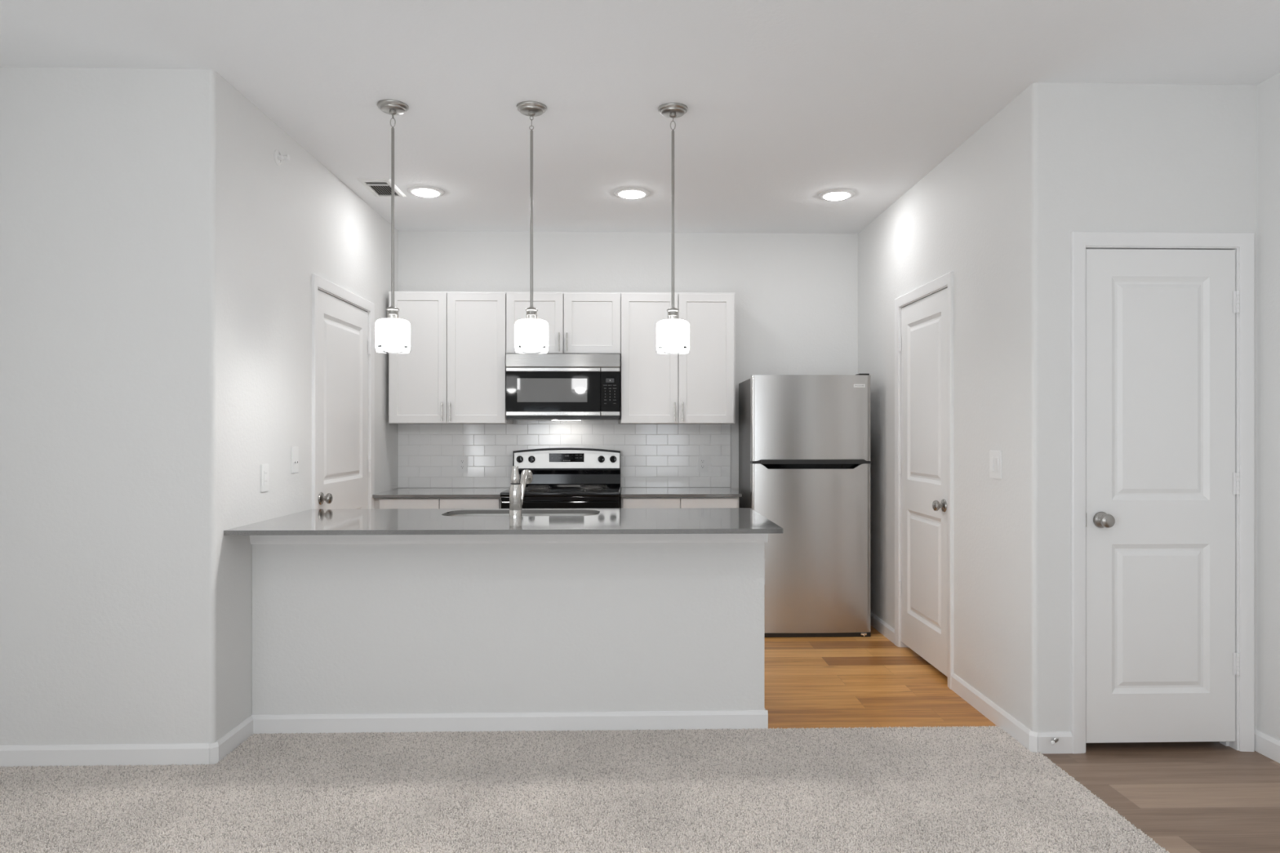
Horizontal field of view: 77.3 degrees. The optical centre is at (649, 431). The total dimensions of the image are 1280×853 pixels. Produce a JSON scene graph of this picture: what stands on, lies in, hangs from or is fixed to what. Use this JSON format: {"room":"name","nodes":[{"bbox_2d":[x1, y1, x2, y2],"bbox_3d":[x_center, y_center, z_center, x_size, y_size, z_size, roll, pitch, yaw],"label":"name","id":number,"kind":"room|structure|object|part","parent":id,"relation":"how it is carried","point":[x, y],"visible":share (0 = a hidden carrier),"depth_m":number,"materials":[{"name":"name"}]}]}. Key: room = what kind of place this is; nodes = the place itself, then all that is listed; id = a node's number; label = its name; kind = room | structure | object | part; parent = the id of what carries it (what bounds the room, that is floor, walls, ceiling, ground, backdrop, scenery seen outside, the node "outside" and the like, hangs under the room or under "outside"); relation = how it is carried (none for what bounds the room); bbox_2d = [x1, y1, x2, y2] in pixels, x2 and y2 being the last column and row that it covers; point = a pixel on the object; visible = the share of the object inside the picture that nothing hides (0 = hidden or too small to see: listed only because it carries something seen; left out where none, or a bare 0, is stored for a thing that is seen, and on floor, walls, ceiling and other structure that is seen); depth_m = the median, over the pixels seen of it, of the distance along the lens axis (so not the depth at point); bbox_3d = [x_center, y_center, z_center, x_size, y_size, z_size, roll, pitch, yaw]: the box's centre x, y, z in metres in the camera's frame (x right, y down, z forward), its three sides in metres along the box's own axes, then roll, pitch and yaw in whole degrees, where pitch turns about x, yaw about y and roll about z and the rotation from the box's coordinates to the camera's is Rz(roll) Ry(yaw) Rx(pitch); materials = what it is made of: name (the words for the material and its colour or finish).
{"room":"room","nodes":[
{"label":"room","id":0,"kind":"room"},
{"bbox_2d":[0,66,208,745],"bbox_3d":[-2.198,-0.059,3.208,0.917,2.743,0.130,0,0,-2],"label":"wall","id":1,"kind":"structure","parent":0,"point":[104,171],"depth_m":3.14,"materials":[{"name":"white paint"}]},
{"bbox_2d":[208,69,398,743],"bbox_3d":[-2.127,-0.049,4.410,0.750,2.763,2.530,0,0,-2],"label":"wall","id":2,"kind":"structure","parent":0,"point":[272,226],"depth_m":3.54,"materials":[{"name":"white paint"}]},
{"bbox_2d":[260,463,268,492],"bbox_3d":[-1.725,0.207,3.591,0.009,0.126,0.075,0,0,-2],"label":"wall outlet","id":3,"kind":"object","parent":2,"relation":"attached to","point":[264,467],"visible":1,"depth_m":3.58,"materials":[{"name":"white plastic"}]},
{"bbox_2d":[274,149,289,165],"bbox_3d":[-1.707,-1.279,3.731,0.052,0.074,0.074,0,0,-2],"label":"sprinkler","id":4,"kind":"object","parent":2,"relation":"attached to","point":[278,157],"visible":1,"depth_m":3.72,"materials":[{"name":"white metal"}]},
{"bbox_2d":[291,446,298,473],"bbox_3d":[-1.733,0.137,3.917,0.010,0.130,0.075,0,0,-2],"label":"wall jack","id":5,"kind":"object","parent":2,"relation":"attached to","point":[295,450],"visible":1,"depth_m":3.91,"materials":[{"name":"white plastic"}]},
{"bbox_2d":[311,273,374,509],"bbox_3d":[-1.814,0.247,4.619,0.146,2.131,0.976,0,0,-2],"label":"door frame","id":6,"kind":"structure","parent":2,"relation":"attached to","point":[318,282],"depth_m":4.40,"materials":[{"name":"white paint"}]},
{"bbox_2d":[317,289,370,509],"bbox_3d":[-1.749,0.263,4.628,0.095,2.028,0.864,0,0,-2],"label":"door","id":7,"kind":"structure","parent":2,"relation":"in","point":[344,344],"depth_m":4.59,"materials":[{"name":"white paint"}]},
{"bbox_3d":[-1.721,0.355,4.263,0.060,0.068,0.068,0,0,-2],"label":"knob","id":8,"kind":"part","parent":7,"relation":"part of","materials":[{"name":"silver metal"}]},
{"bbox_2d":[252,542,764,715],"bbox_3d":[-0.610,0.866,3.562,2.236,0.894,0.120,0,0,-2],"label":"wall","id":9,"kind":"structure","parent":0,"point":[338,628],"depth_m":3.50,"materials":[{"name":"white paint"}]},
{"bbox_2d":[0,707,768,767],"bbox_3d":[-1.068,1.271,3.384,3.186,0.084,0.452,0,0,-2],"label":"baseboard","id":10,"kind":"structure","parent":9,"relation":"attached to","point":[727,719],"depth_m":3.47,"materials":[{"name":"white paint"}]},
{"bbox_2d":[249,533,768,544],"bbox_3d":[-0.603,0.453,3.492,2.248,0.068,0.020,0,0,-2],"label":"trim","id":11,"kind":"structure","parent":9,"relation":"attached to","point":[557,538],"depth_m":3.49,"materials":[{"name":"white paint"}]},
{"bbox_2d":[764,558,764,584],"bbox_3d":[0.511,0.623,3.595,0.008,0.121,0.072,0,0,-2],"label":"wall outlet","id":12,"kind":"object","parent":9,"relation":"attached to","point":[764,558],"visible":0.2,"depth_m":3.56,"materials":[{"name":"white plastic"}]},
{"bbox_2d":[0,725,1169,852],"bbox_3d":[-0.454,1.337,0.341,4.250,0.053,6.305,0,0,-2],"label":"floor","id":13,"kind":"structure","parent":0,"point":[953,789],"depth_m":2.84,"materials":[{"name":"grey carpet"}]},
{"bbox_2d":[397,231,857,508],"bbox_3d":[-0.142,-0.059,5.788,3.552,2.743,0.140,0,0,-2],"label":"wall","id":14,"kind":"structure","parent":0,"point":[797,294],"depth_m":5.73,"materials":[{"name":"white paint"}]},
{"bbox_2d":[388,291,512,423],"bbox_3d":[-1.359,-0.499,5.506,0.785,0.887,0.377,0,0,-2],"label":"upper cabinet","id":15,"kind":"object","parent":14,"relation":"attached to","point":[454,371],"visible":0.97,"depth_m":5.36,"materials":[{"name":"white wood"}]},
{"bbox_3d":[-1.547,-0.495,5.355,0.378,0.872,0.019,0,0,-2],"label":"cabinet door","id":16,"kind":"part","parent":15,"relation":"part of","materials":[{"name":"white wood"}]},
{"bbox_3d":[-1.381,-0.135,5.333,0.010,0.127,0.033,0,0,-2],"label":"bar pull","id":17,"kind":"part","parent":15,"relation":"part of","materials":[{"name":"silver metal"}]},
{"bbox_3d":[-1.328,-0.135,5.335,0.010,0.127,0.033,0,0,-2],"label":"bar pull","id":18,"kind":"part","parent":15,"relation":"part of","materials":[{"name":"silver metal"}]},
{"bbox_3d":[-1.159,-0.495,5.365,0.386,0.872,0.019,0,0,-2],"label":"cabinet door","id":19,"kind":"part","parent":15,"relation":"part of","materials":[{"name":"white wood"}]},
{"bbox_2d":[457,456,467,472],"bbox_3d":[-1.328,0.231,5.683,0.072,0.117,0.008,0,0,-2],"label":"wall outlet","id":20,"kind":"object","parent":14,"relation":"attached to","point":[462,461],"visible":1,"depth_m":5.68,"materials":[{"name":"white plastic"}]},
{"bbox_2d":[506,291,621,358],"bbox_3d":[-0.581,-0.734,5.527,0.769,0.418,0.377,0,0,-2],"label":"upper cabinet","id":21,"kind":"object","parent":14,"relation":"attached to","point":[579,322],"visible":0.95,"depth_m":5.38,"materials":[{"name":"white wood"}]},
{"bbox_3d":[-0.770,-0.730,5.376,0.378,0.403,0.019,0,0,-2],"label":"cabinet door","id":22,"kind":"part","parent":21,"relation":"part of","materials":[{"name":"white wood"}]},
{"bbox_3d":[-0.604,-0.601,5.354,0.010,0.127,0.033,0,0,-2],"label":"bar pull","id":23,"kind":"part","parent":21,"relation":"part of","materials":[{"name":"silver metal"}]},
{"bbox_2d":[506,353,620,420],"bbox_3d":[-0.578,-0.302,5.505,0.756,0.445,0.402,0,0,-2],"label":"microwave","id":24,"kind":"object","parent":21,"relation":"attached to","point":[541,386],"visible":1,"depth_m":5.31,"materials":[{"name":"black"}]},
{"bbox_3d":[-0.638,-0.268,5.324,0.626,0.264,0.034,0,0,-2],"label":"door","id":25,"kind":"part","parent":24,"relation":"part of","materials":[{"name":"black glass"}]},
{"bbox_3d":[-0.638,-0.413,5.322,0.626,0.026,0.038,0,0,-2],"label":"trim","id":26,"kind":"part","parent":24,"relation":"part of","materials":[{"name":"silver metal"}]},
{"bbox_3d":[-0.638,-0.121,5.322,0.626,0.028,0.038,0,0,-2],"label":"trim","id":27,"kind":"part","parent":24,"relation":"part of","materials":[{"name":"silver metal"}]},
{"bbox_3d":[-0.578,-0.092,5.513,0.748,0.014,0.385,0,0,-2],"label":"plate","id":28,"kind":"part","parent":24,"relation":"part of","materials":[{"name":"black plastic"}]},
{"bbox_3d":[-0.259,-0.268,5.334,0.128,0.264,0.034,0,0,-2],"label":"control panel","id":29,"kind":"part","parent":24,"relation":"part of","materials":[{"name":"black plastic"}]},
{"bbox_3d":[-0.259,-0.413,5.332,0.128,0.026,0.038,0,0,-2],"label":"trim","id":30,"kind":"part","parent":24,"relation":"part of","materials":[{"name":"silver metal"}]},
{"bbox_3d":[-0.259,-0.121,5.332,0.128,0.028,0.038,0,0,-2],"label":"trim","id":31,"kind":"part","parent":24,"relation":"part of","materials":[{"name":"silver metal"}]},
{"bbox_3d":[-0.385,-0.730,5.386,0.378,0.403,0.019,0,0,-2],"label":"cabinet door","id":32,"kind":"part","parent":21,"relation":"part of","materials":[{"name":"white wood"}]},
{"bbox_2d":[621,292,735,423],"bbox_3d":[0.192,-0.499,5.548,0.775,0.887,0.377,0,0,-2],"label":"upper cabinet","id":33,"kind":"object","parent":14,"relation":"attached to","point":[698,386],"visible":1,"depth_m":5.39,"materials":[{"name":"white wood"}]},
{"bbox_3d":[0.002,-0.495,5.396,0.381,0.872,0.019,0,0,-2],"label":"cabinet door","id":34,"kind":"part","parent":33,"relation":"part of","materials":[{"name":"white wood"}]},
{"bbox_3d":[0.169,-0.135,5.375,0.010,0.127,0.033,0,0,-2],"label":"bar pull","id":35,"kind":"part","parent":33,"relation":"part of","materials":[{"name":"silver metal"}]},
{"bbox_3d":[0.222,-0.135,5.376,0.010,0.127,0.033,0,0,-2],"label":"bar pull","id":36,"kind":"part","parent":33,"relation":"part of","materials":[{"name":"silver metal"}]},
{"bbox_3d":[0.385,-0.495,5.407,0.373,0.872,0.019,0,0,-2],"label":"cabinet door","id":37,"kind":"part","parent":33,"relation":"part of","materials":[{"name":"white wood"}]},
{"bbox_2d":[697,456,707,472],"bbox_3d":[0.381,0.231,5.729,0.072,0.117,0.008,0,0,-2],"label":"wall outlet","id":38,"kind":"object","parent":14,"relation":"attached to","point":[702,461],"visible":1,"depth_m":5.73,"materials":[{"name":"white plastic"}]},
{"bbox_2d":[0,0,1279,233],"bbox_3d":[-0.028,-1.480,1.465,5.422,0.100,8.790,0,0,-2],"label":"ceiling","id":39,"kind":"structure","parent":0,"point":[788,103],"depth_m":3.20,"materials":[{"name":"white paint"}]},
{"bbox_2d":[356,177,405,197],"bbox_3d":[-1.563,-1.424,4.682,0.185,0.012,0.335,0,0,-2],"label":"ceiling vent","id":40,"kind":"object","parent":39,"relation":"in","point":[378,187],"visible":0.91,"depth_m":4.66,"materials":[{"name":"white metal"}]},
{"bbox_2d":[374,99,410,353],"bbox_3d":[-1.124,-0.890,3.506,0.148,1.080,0.148,0,0,-2],"label":"pendant lamp","id":41,"kind":"object","parent":39,"relation":"hanging from","point":[392,331],"visible":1,"depth_m":3.48,"materials":[{"name":"nickel"},{"name":"frosted white glass"}]},
{"bbox_3d":[-1.124,-0.942,3.506,0.020,0.793,0.020,0,0,-2],"label":"rod","id":42,"kind":"part","parent":41,"relation":"part of","materials":[{"name":"silver metal"}]},
{"bbox_3d":[-1.124,-0.434,3.506,0.147,0.118,0.147,0,0,-2],"label":"lamp shade","id":43,"kind":"part","parent":41,"relation":"part of","materials":[{"name":"white glass"}]},
{"bbox_2d":[406,185,444,197],"bbox_3d":[-1.327,-1.418,4.751,0.216,0.024,0.216,0,0,-2],"label":"recessed light","id":44,"kind":"object","parent":39,"relation":"in","point":[418,190],"visible":1,"depth_m":4.71,"materials":[{"name":"white plastic"}]},
{"bbox_2d":[514,101,548,354],"bbox_3d":[-0.518,-0.890,3.522,0.148,1.080,0.148,0,0,-2],"label":"pendant lamp","id":45,"kind":"object","parent":39,"relation":"hanging from","point":[531,332],"visible":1,"depth_m":3.50,"materials":[{"name":"nickel"},{"name":"frosted white glass"}]},
{"bbox_3d":[-0.518,-0.939,3.522,0.020,0.787,0.020,0,0,-2],"label":"rod","id":46,"kind":"part","parent":45,"relation":"part of","materials":[{"name":"silver metal"}]},
{"bbox_3d":[-0.518,-0.434,3.522,0.147,0.118,0.147,0,0,-2],"label":"lamp shade","id":47,"kind":"part","parent":45,"relation":"part of","materials":[{"name":"white glass"}]},
{"bbox_2d":[613,186,649,199],"bbox_3d":[-0.104,-1.418,4.784,0.216,0.024,0.216,0,0,-2],"label":"recessed light","id":48,"kind":"object","parent":39,"relation":"in","point":[630,193],"visible":1,"depth_m":4.74,"materials":[{"name":"white plastic"}]},
{"bbox_2d":[656,102,689,354],"bbox_3d":[0.104,-0.890,3.539,0.148,1.080,0.148,0,0,-2],"label":"pendant lamp","id":49,"kind":"object","parent":39,"relation":"hanging from","point":[673,332],"visible":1,"depth_m":3.50,"materials":[{"name":"nickel"},{"name":"frosted white glass"}]},
{"bbox_3d":[0.104,-0.942,3.539,0.020,0.793,0.020,0,0,-2],"label":"rod","id":50,"kind":"part","parent":49,"relation":"part of","materials":[{"name":"silver metal"}]},
{"bbox_3d":[0.104,-0.434,3.539,0.147,0.118,0.147,0,0,-2],"label":"lamp shade","id":51,"kind":"part","parent":49,"relation":"part of","materials":[{"name":"white glass"}]},
{"bbox_2d":[818,188,854,200],"bbox_3d":[1.128,-1.418,4.817,0.216,0.024,0.216,0,0,-2],"label":"recessed light","id":52,"kind":"object","parent":39,"relation":"in","point":[833,194],"visible":1,"depth_m":4.77,"materials":[{"name":"white plastic"}]},
{"bbox_2d":[764,626,996,729],"bbox_3d":[-0.110,1.338,4.616,3.492,0.050,2.225,0,0,-2],"label":"floor","id":53,"kind":"structure","parent":0,"point":[873,682],"depth_m":4.10,"materials":[{"name":"brown wood"}]},
{"bbox_2d":[374,497,501,509],"bbox_3d":[-1.367,0.866,5.389,0.817,0.894,0.609,0,0,-2],"label":"base cabinet","id":54,"kind":"object","parent":53,"relation":"on","point":[380,503],"visible":0.06,"depth_m":5.12,"materials":[{"name":"white wood"}]},
{"bbox_3d":[-1.536,0.508,5.122,0.378,0.159,0.019,0,0,-2],"label":"drawer","id":55,"kind":"part","parent":54,"relation":"part of","materials":[{"name":"white wood"}]},
{"bbox_2d":[372,488,509,497],"bbox_3d":[-1.367,0.409,5.389,0.821,0.020,0.612,0,0,-2],"label":"countertop","id":56,"kind":"structure","parent":54,"relation":"on","point":[397,492],"depth_m":5.18,"materials":[{"name":"grey stone"}]},
{"bbox_3d":[-1.153,0.508,5.133,0.378,0.159,0.019,0,0,-2],"label":"drawer","id":57,"kind":"part","parent":54,"relation":"part of","materials":[{"name":"white wood"}]},
{"bbox_2d":[500,447,620,508],"bbox_3d":[-0.573,0.713,5.357,0.754,1.200,0.698,0,0,-2],"label":"electric range","id":58,"kind":"object","parent":53,"relation":"on","point":[563,477],"visible":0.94,"depth_m":5.61,"materials":[{"name":"black metal"}]},
{"bbox_3d":[-0.906,0.192,5.584,0.049,0.049,0.031,0,0,-2],"label":"burner knob","id":59,"kind":"part","parent":58,"relation":"part of","materials":[{"name":"black plastic"}]},
{"bbox_3d":[-0.824,0.192,5.587,0.049,0.049,0.031,0,0,-2],"label":"burner knob","id":60,"kind":"part","parent":58,"relation":"part of","materials":[{"name":"black plastic"}]},
{"bbox_3d":[-0.565,0.737,5.084,0.746,0.592,0.044,0,0,-2],"label":"oven door","id":61,"kind":"part","parent":58,"relation":"part of","materials":[{"name":"black glass"}]},
{"bbox_3d":[-0.566,0.423,5.087,0.746,0.027,0.038,0,0,-2],"label":"rail","id":62,"kind":"part","parent":58,"relation":"part of","materials":[{"name":"metal"}]},
{"bbox_2d":[500,484,620,496],"bbox_3d":[-0.573,0.387,5.351,0.754,0.041,0.598,0,0,-2],"label":"cooktop","id":63,"kind":"object","parent":58,"relation":"in","point":[530,490],"depth_m":5.17,"materials":[{"name":"glass"}]},
{"bbox_3d":[-0.578,0.192,5.613,0.738,0.127,0.010,0,0,-2],"label":"control panel","id":64,"kind":"part","parent":58,"relation":"part of","materials":[{"name":"silver metal"}]},
{"bbox_2d":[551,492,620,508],"bbox_3d":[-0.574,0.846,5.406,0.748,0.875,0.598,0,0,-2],"label":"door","id":65,"kind":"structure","parent":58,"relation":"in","point":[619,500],"depth_m":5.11,"materials":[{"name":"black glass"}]},
{"bbox_3d":[-0.337,0.192,5.599,0.049,0.049,0.031,0,0,-2],"label":"burner knob","id":66,"kind":"part","parent":58,"relation":"part of","materials":[{"name":"black plastic"}]},
{"bbox_3d":[-0.254,0.192,5.602,0.049,0.049,0.031,0,0,-2],"label":"burner knob","id":67,"kind":"part","parent":58,"relation":"part of","materials":[{"name":"black plastic"}]},
{"bbox_2d":[621,497,738,508],"bbox_3d":[0.193,0.866,5.431,0.764,0.894,0.609,0,0,-2],"label":"base cabinet","id":68,"kind":"object","parent":53,"relation":"on","point":[626,502],"visible":0.06,"depth_m":5.16,"materials":[{"name":"white wood"}]},
{"bbox_3d":[0.014,0.508,5.164,0.367,0.159,0.019,0,0,-2],"label":"drawer","id":69,"kind":"part","parent":68,"relation":"part of","materials":[{"name":"white wood"}]},
{"bbox_2d":[620,487,742,497],"bbox_3d":[0.197,0.409,5.431,0.778,0.020,0.612,0,0,-2],"label":"countertop","id":70,"kind":"structure","parent":68,"relation":"on","point":[625,491],"depth_m":5.25,"materials":[{"name":"grey stone"}]},
{"bbox_3d":[0.387,0.508,5.174,0.367,0.159,0.019,0,0,-2],"label":"drawer","id":71,"kind":"part","parent":68,"relation":"part of","materials":[{"name":"white wood"}]},
{"bbox_2d":[738,373,871,637],"bbox_3d":[1.029,0.469,5.411,0.768,1.688,0.637,0,0,-2],"label":"refrigerator","id":72,"kind":"object","parent":53,"relation":"on","point":[805,440],"visible":0.88,"depth_m":5.10,"materials":[{"name":"grey metal"}]},
{"bbox_3d":[1.036,0.743,5.132,0.768,1.080,0.065,0,0,-2],"label":"door","id":73,"kind":"part","parent":72,"relation":"part of","materials":[{"name":"silver metal"}]},
{"bbox_3d":[1.036,-0.088,5.132,0.768,0.550,0.065,0,0,-2],"label":"freezer door","id":74,"kind":"part","parent":72,"relation":"part of","materials":[{"name":"silver metal"}]},
{"bbox_3d":[-0.619,0.866,3.879,2.232,0.894,0.511,0,0,-2],"label":"cabinet","id":75,"kind":"object","parent":53,"relation":"on","visible":0},
{"bbox_2d":[223,507,783,535],"bbox_3d":[-0.596,0.409,3.712,2.273,0.020,0.897,0,0,-2],"label":"countertop","id":76,"kind":"structure","parent":75,"relation":"on","point":[701,520],"depth_m":3.51,"materials":[{"name":"grey stone"}]},
{"bbox_2d":[509,466,532,518],"bbox_3d":[-0.609,0.279,3.807,0.058,0.240,0.234,0,0,8],"label":"kitchen faucet","id":77,"kind":"object","parent":76,"relation":"on","point":[517,491],"visible":1,"depth_m":3.70,"materials":[{"name":"silver metal"}]},
{"bbox_3d":[-0.624,0.199,3.720,0.042,0.080,0.042,0,0,-2],"label":"lever handle","id":78,"kind":"part","parent":77,"relation":"part of","materials":[{"name":"silver metal"}]},
{"bbox_3d":[-0.598,0.267,3.802,0.038,0.160,0.155,0,0,-2],"label":"spout","id":79,"kind":"part","parent":77,"relation":"part of","materials":[{"name":"silver metal"}]},
{"bbox_2d":[448,513,596,516],"bbox_3d":[-0.625,0.514,3.937,0.800,0.190,0.345,0,0,-2],"label":"sink","id":80,"kind":"object","parent":76,"relation":"in","point":[472,514],"visible":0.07,"depth_m":4.09,"materials":[{"name":"silver metal"}]},
{"bbox_2d":[857,82,1038,732],"bbox_3d":[1.914,-0.049,4.533,0.750,2.763,2.500,0,0,-2],"label":"wall","id":81,"kind":"structure","parent":0,"point":[974,215],"depth_m":3.76,"materials":[{"name":"white paint"}]},
{"bbox_2d":[871,612,894,644],"bbox_3d":[1.510,1.271,5.355,0.013,0.084,0.835,0,0,-2],"label":"baseboard","id":82,"kind":"structure","parent":81,"relation":"attached to","point":[877,623],"depth_m":5.17,"materials":[{"name":"white paint"}]},
{"bbox_2d":[897,287,947,676],"bbox_3d":[1.530,0.263,4.514,0.095,2.028,0.750,0,0,-2],"label":"door","id":83,"kind":"structure","parent":81,"relation":"in","point":[922,588],"depth_m":4.48,"materials":[{"name":"white paint"}]},
{"bbox_3d":[1.521,0.388,4.204,0.060,0.068,0.068,0,0,-2],"label":"knob","id":84,"kind":"part","parent":83,"relation":"part of","materials":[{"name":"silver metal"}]},
{"bbox_2d":[894,271,953,689],"bbox_3d":[1.596,0.247,4.508,0.146,2.131,0.862,0,0,-2],"label":"door frame","id":85,"kind":"structure","parent":81,"relation":"attached to","point":[945,281],"depth_m":4.51,"materials":[{"name":"white paint"}]},
{"bbox_2d":[951,673,1038,753],"bbox_3d":[1.563,1.271,3.667,0.032,0.084,0.818,0,0,-2],"label":"baseboard","id":86,"kind":"structure","parent":81,"relation":"attached to","point":[1028,738],"depth_m":3.58,"materials":[{"name":"white paint"}]},
{"bbox_2d":[989,449,1001,479],"bbox_3d":[1.557,0.147,3.605,0.013,0.128,0.114,0,0,-2],"label":"light switch","id":87,"kind":"object","parent":81,"relation":"attached to","point":[995,456],"visible":1,"depth_m":3.59,"materials":[{"name":"white plastic"}]},
{"bbox_2d":[1038,82,1257,732],"bbox_3d":[2.103,-0.049,3.663,1.043,2.763,0.750,0,0,-2],"label":"wall","id":88,"kind":"structure","parent":0,"point":[1113,157],"depth_m":3.28,"materials":[{"name":"white paint"}]},
{"bbox_2d":[1037,732,1072,754],"bbox_3d":[1.655,1.271,3.269,0.142,0.084,0.013,0,0,-2],"label":"baseboard","id":89,"kind":"structure","parent":88,"relation":"attached to","point":[1064,744],"depth_m":3.26,"materials":[{"name":"white paint"}]},
{"bbox_2d":[1050,737,1058,744],"bbox_3d":[1.636,1.250,3.231,0.018,0.029,0.089,0,0,37],"label":"door stop","id":90,"kind":"object","parent":89,"relation":"attached to","point":[1055,739],"visible":1,"depth_m":3.22,"materials":[{"name":"silver metal"}]},
{"bbox_2d":[1070,231,1254,754],"bbox_3d":[2.103,0.247,3.344,0.758,2.131,0.146,0,0,-2],"label":"door frame","id":91,"kind":"structure","parent":88,"relation":"attached to","point":[1243,243],"depth_m":3.28,"materials":[{"name":"white paint"}]},
{"bbox_2d":[1085,248,1239,742],"bbox_3d":[2.112,0.263,3.279,0.647,2.028,0.095,0,0,-2],"label":"door","id":92,"kind":"structure","parent":88,"relation":"in","point":[1162,483],"depth_m":3.29,"materials":[{"name":"white paint"}]},
{"bbox_3d":[1.855,0.361,3.255,0.068,0.068,0.060,0,0,-2],"label":"knob","id":93,"kind":"part","parent":92,"relation":"part of","materials":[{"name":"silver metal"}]},
{"bbox_2d":[1043,742,1279,852],"bbox_3d":[2.128,1.338,0.322,0.912,0.050,6.130,0,0,-2],"label":"floor","id":94,"kind":"structure","parent":0,"point":[1186,797],"depth_m":2.92,"materials":[{"name":"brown wood"}]},
{"bbox_2d":[1257,72,1279,740],"bbox_3d":[2.650,-0.059,0.286,0.130,2.743,6.030,0,0,-2],"label":"wall","id":95,"kind":"structure","parent":0,"point":[1268,91],"depth_m":3.23,"materials":[{"name":"white paint"}]},
{"bbox_2d":[1254,729,1279,763],"bbox_3d":[2.578,1.271,0.299,0.013,0.084,6.000,0,0,-2],"label":"baseboard","id":96,"kind":"structure","parent":95,"relation":"attached to","point":[1266,745],"depth_m":3.23,"materials":[{"name":"white paint"}]}
]}

